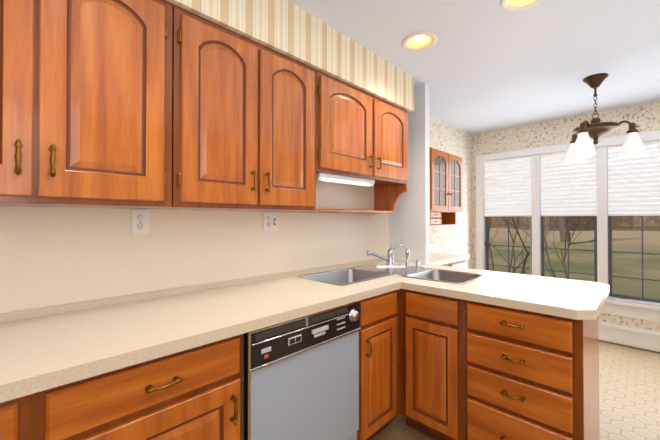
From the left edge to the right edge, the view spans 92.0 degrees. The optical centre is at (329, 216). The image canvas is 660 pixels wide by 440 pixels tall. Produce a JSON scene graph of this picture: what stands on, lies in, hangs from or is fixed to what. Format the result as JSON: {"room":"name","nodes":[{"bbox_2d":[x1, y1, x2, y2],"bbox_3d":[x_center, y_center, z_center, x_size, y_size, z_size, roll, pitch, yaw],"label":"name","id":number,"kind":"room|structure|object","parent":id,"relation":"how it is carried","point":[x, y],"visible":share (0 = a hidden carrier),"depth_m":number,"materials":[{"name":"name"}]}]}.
{"room":"kitchen","nodes":[
{"label":"kitchen","id":0,"kind":"room"},
{"bbox_2d":[0,115,471,313],"bbox_3d":[-0.567,0.087,1.896,0.100,2.445,7.260,-1,-1,45],"label":"wall","id":1,"kind":"structure","parent":0,"point":[52,256],"depth_m":1.60,"materials":[{"name":"beige paint"}]},
{"bbox_2d":[0,0,179,209],"bbox_3d":[-1.034,-0.450,1.108,0.348,0.826,0.812,-1,-1,45],"label":"upper cabinet","id":2,"kind":"object","parent":1,"relation":"attached to","point":[145,104],"depth_m":1.08,"materials":[{"name":"brown wood"}]},
{"bbox_2d":[132,210,148,234],"bbox_3d":[-0.888,0.028,1.493,0.008,0.115,0.070,-1,-1,45],"label":"duplex electrical outlet","id":3,"kind":"object","parent":1,"relation":"attached to","point":[140,221],"visible":1,"depth_m":1.49,"materials":[{"name":"white plastic"}]},
{"bbox_2d":[180,8,323,211],"bbox_3d":[-0.470,-0.445,1.678,0.348,0.826,0.792,-1,-1,45],"label":"upper cabinet","id":4,"kind":"object","parent":1,"relation":"attached to","point":[251,113],"depth_m":1.51,"materials":[{"name":"brown wood"}]},
{"bbox_2d":[263,213,278,230],"bbox_3d":[-0.369,0.036,2.014,0.014,0.115,0.116,-1,-1,45],"label":"outlet","id":5,"kind":"object","parent":1,"relation":"attached to","point":[270,221],"visible":1,"depth_m":2.01,"materials":[{"name":"white plastic"}]},
{"bbox_2d":[320,73,407,213],"bbox_3d":[0.164,-0.439,2.319,0.348,0.826,1.010,-1,-1,45],"label":"upper cabinet","id":6,"kind":"object","parent":1,"relation":"attached to","point":[364,136],"depth_m":2.23,"materials":[{"name":"brown wood"}]},
{"bbox_2d":[429,147,462,225],"bbox_3d":[1.057,-0.264,3.222,0.346,0.723,0.695,-1,-1,45],"label":"wall cabinet","id":7,"kind":"object","parent":1,"relation":"attached to","point":[445,187],"visible":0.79,"depth_m":3.09,"materials":[{"name":"brown wood"}]},
{"bbox_2d":[389,83,429,263],"bbox_3d":[0.700,0.095,2.843,0.370,2.445,0.072,-1,-1,45],"label":"wall","id":8,"kind":"structure","parent":0,"point":[409,222],"depth_m":2.75,"materials":[{"name":"white paint"}]},
{"bbox_2d":[288,0,659,134],"bbox_3d":[0.820,-1.199,0.466,4.100,0.100,7.360,-1,-1,45],"label":"ceiling","id":9,"kind":"structure","parent":0,"point":[481,66],"depth_m":2.20,"materials":[{"name":"paint"}]},
{"bbox_2d":[165,0,413,112],"bbox_3d":[-1.200,-1.005,0.943,0.355,0.278,5.000,-1,-1,45],"label":"soffit","id":10,"kind":"structure","parent":9,"relation":"attached to","point":[290,29],"depth_m":1.79,"materials":[{"name":"paper"}]},
{"bbox_2d":[402,32,436,50],"bbox_3d":[0.581,-1.176,2.073,0.224,0.100,0.224,-1,-1,45],"label":"recessed light","id":11,"kind":"object","parent":9,"relation":"in","point":[419,41],"visible":0.73,"depth_m":2.11,"materials":[{"name":"beige"}]},
{"bbox_2d":[500,0,541,10],"bbox_3d":[1.008,-1.180,1.651,0.224,0.100,0.224,-1,-1,45],"label":"recessed light","id":12,"kind":"object","parent":9,"relation":"in","point":[512,5],"visible":1,"depth_m":1.72,"materials":[{"name":"beige"}]},
{"bbox_2d":[564,73,646,163],"bbox_3d":[2.163,-0.801,2.554,0.531,0.655,0.530,-1,-1,45],"label":"pendant chandelier","id":13,"kind":"object","parent":9,"relation":"hanging from","point":[581,147],"visible":1,"depth_m":2.50,"materials":[{"name":"brown metal"}]},
{"bbox_2d":[370,340,659,439],"bbox_3d":[0.820,1.346,0.443,4.100,0.100,7.360,-1,-1,45],"label":"floor","id":14,"kind":"structure","parent":0,"point":[629,392],"depth_m":2.28,"materials":[{"name":"tile"}]},
{"bbox_2d":[0,392,39,439],"bbox_3d":[-1.145,0.862,0.784,0.627,0.872,0.575,-1,-1,45],"label":"base cabinet","id":15,"kind":"object","parent":14,"relation":"on","point":[19,417],"depth_m":0.77,"materials":[{"name":"brown wood"}]},
{"bbox_2d":[40,334,241,439],"bbox_3d":[-0.740,0.865,1.194,0.627,0.872,0.577,-1,-1,45],"label":"base cabinet","id":16,"kind":"object","parent":14,"relation":"on","point":[195,393],"depth_m":0.97,"materials":[{"name":"brown wood"}]},
{"bbox_2d":[0,258,451,402],"bbox_3d":[-1.033,0.390,0.877,0.660,0.070,5.151,-1,-1,45],"label":"countertop","id":17,"kind":"structure","parent":16,"relation":"on","point":[45,348],"depth_m":1.18,"materials":[{"name":"beige laminate"}]},
{"bbox_2d":[297,242,488,285],"bbox_3d":[0.425,0.390,2.111,0.889,0.374,0.969,-1,-1,45],"label":"double sink","id":18,"kind":"object","parent":17,"relation":"in","point":[350,275],"visible":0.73,"depth_m":2.32,"materials":[{"name":"silver metal"}]},
{"bbox_2d":[242,300,360,439],"bbox_3d":[-0.271,0.870,1.610,0.613,0.870,0.654,-1,-1,45],"label":"dishwasher","id":19,"kind":"object","parent":14,"relation":"on","point":[300,378],"visible":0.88,"depth_m":1.39,"materials":[{"name":"grey metal"}]},
{"bbox_2d":[430,243,468,267],"bbox_3d":[1.044,0.812,3.162,0.399,1.013,0.865,-1,-1,45],"label":"sideboard","id":20,"kind":"object","parent":14,"relation":"on","point":[448,259],"visible":0.04,"depth_m":3.21,"materials":[{"name":"beige laminate"}]},
{"bbox_2d":[399,289,599,439],"bbox_3d":[0.937,0.871,1.837,0.890,0.871,0.682,-1,-1,45],"label":"base cabinet","id":21,"kind":"object","parent":14,"relation":"on","point":[470,370],"visible":1,"depth_m":1.57,"materials":[{"name":"brown wood"}]},
{"bbox_2d":[404,278,603,319],"bbox_3d":[0.815,0.412,1.653,0.877,0.040,0.180,-1,-1,45],"label":"countertop","id":22,"kind":"structure","parent":21,"relation":"on","point":[538,301],"depth_m":1.55,"materials":[{"name":"beige laminate"}]},
{"bbox_2d":[472,101,659,331],"bbox_3d":[3.380,0.097,3.042,4.100,2.445,0.120,-1,-1,45],"label":"wall","id":23,"kind":"structure","parent":0,"point":[645,117],"depth_m":3.69,"materials":[{"name":"paper"}]},
{"bbox_2d":[476,130,659,321],"bbox_3d":[2.933,0.100,3.429,2.650,1.867,0.193,-1,-1,45],"label":"window","id":24,"kind":"structure","parent":23,"relation":"in","point":[638,307],"depth_m":3.50,"materials":[{"name":"white wood"}]},
{"bbox_2d":[484,157,530,216],"bbox_3d":[2.273,-0.362,4.089,0.548,0.731,0.026,-1,-1,45],"label":"window blind","id":25,"kind":"object","parent":24,"relation":"attached to","point":[507,186],"visible":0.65,"depth_m":4.08,"materials":[{"name":"white"}]},
{"bbox_2d":[540,149,596,215],"bbox_3d":[2.717,-0.366,3.649,0.517,0.731,0.026,-1,-1,45],"label":"window blind","id":26,"kind":"object","parent":24,"relation":"attached to","point":[568,189],"visible":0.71,"depth_m":3.65,"materials":[{"name":"white fabric"}]},
{"bbox_2d":[608,141,659,215],"bbox_3d":[3.151,-0.369,3.220,0.517,0.731,0.026,-1,-1,45],"label":"window blind","id":27,"kind":"object","parent":24,"relation":"attached to","point":[633,185],"visible":0.81,"depth_m":3.25,"materials":[{"name":"white fabric"}]},
{"bbox_2d":[599,321,659,351],"bbox_3d":[3.224,1.216,3.045,3.540,0.189,0.076,-1,-1,45],"label":"baseboard heater","id":28,"kind":"object","parent":23,"relation":"attached to","point":[646,339],"visible":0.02,"depth_m":3.21,"materials":[{"name":"white metal"}]},
{"label":"outside","id":29,"kind":"structure","parent":0,"visible":0},
{"bbox_2d":[489,228,659,298],"bbox_3d":[60.267,2.407,56.198,170.000,0.020,155.140,-1,-1,45],"label":"lawn","id":30,"kind":"structure","parent":29,"point":[626,264],"depth_m":15.65,"materials":[{"name":"green plant"}]},
{"bbox_2d":[489,216,589,278],"bbox_3d":[21.712,-3.719,21.543,32.503,11.578,51.322,-1,-1,45],"label":"trees","id":31,"kind":"object","parent":30,"relation":"on","point":[562,221],"visible":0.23,"depth_m":6.74,"materials":[{"name":"brown plant"}]},
{"bbox_2d":[489,216,659,230],"bbox_3d":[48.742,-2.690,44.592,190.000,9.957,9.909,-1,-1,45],"label":"tree","id":32,"kind":"object","parent":30,"relation":"on","point":[633,221],"visible":0.12,"depth_m":51.40,"materials":[{"name":"brown plant"}]}
]}

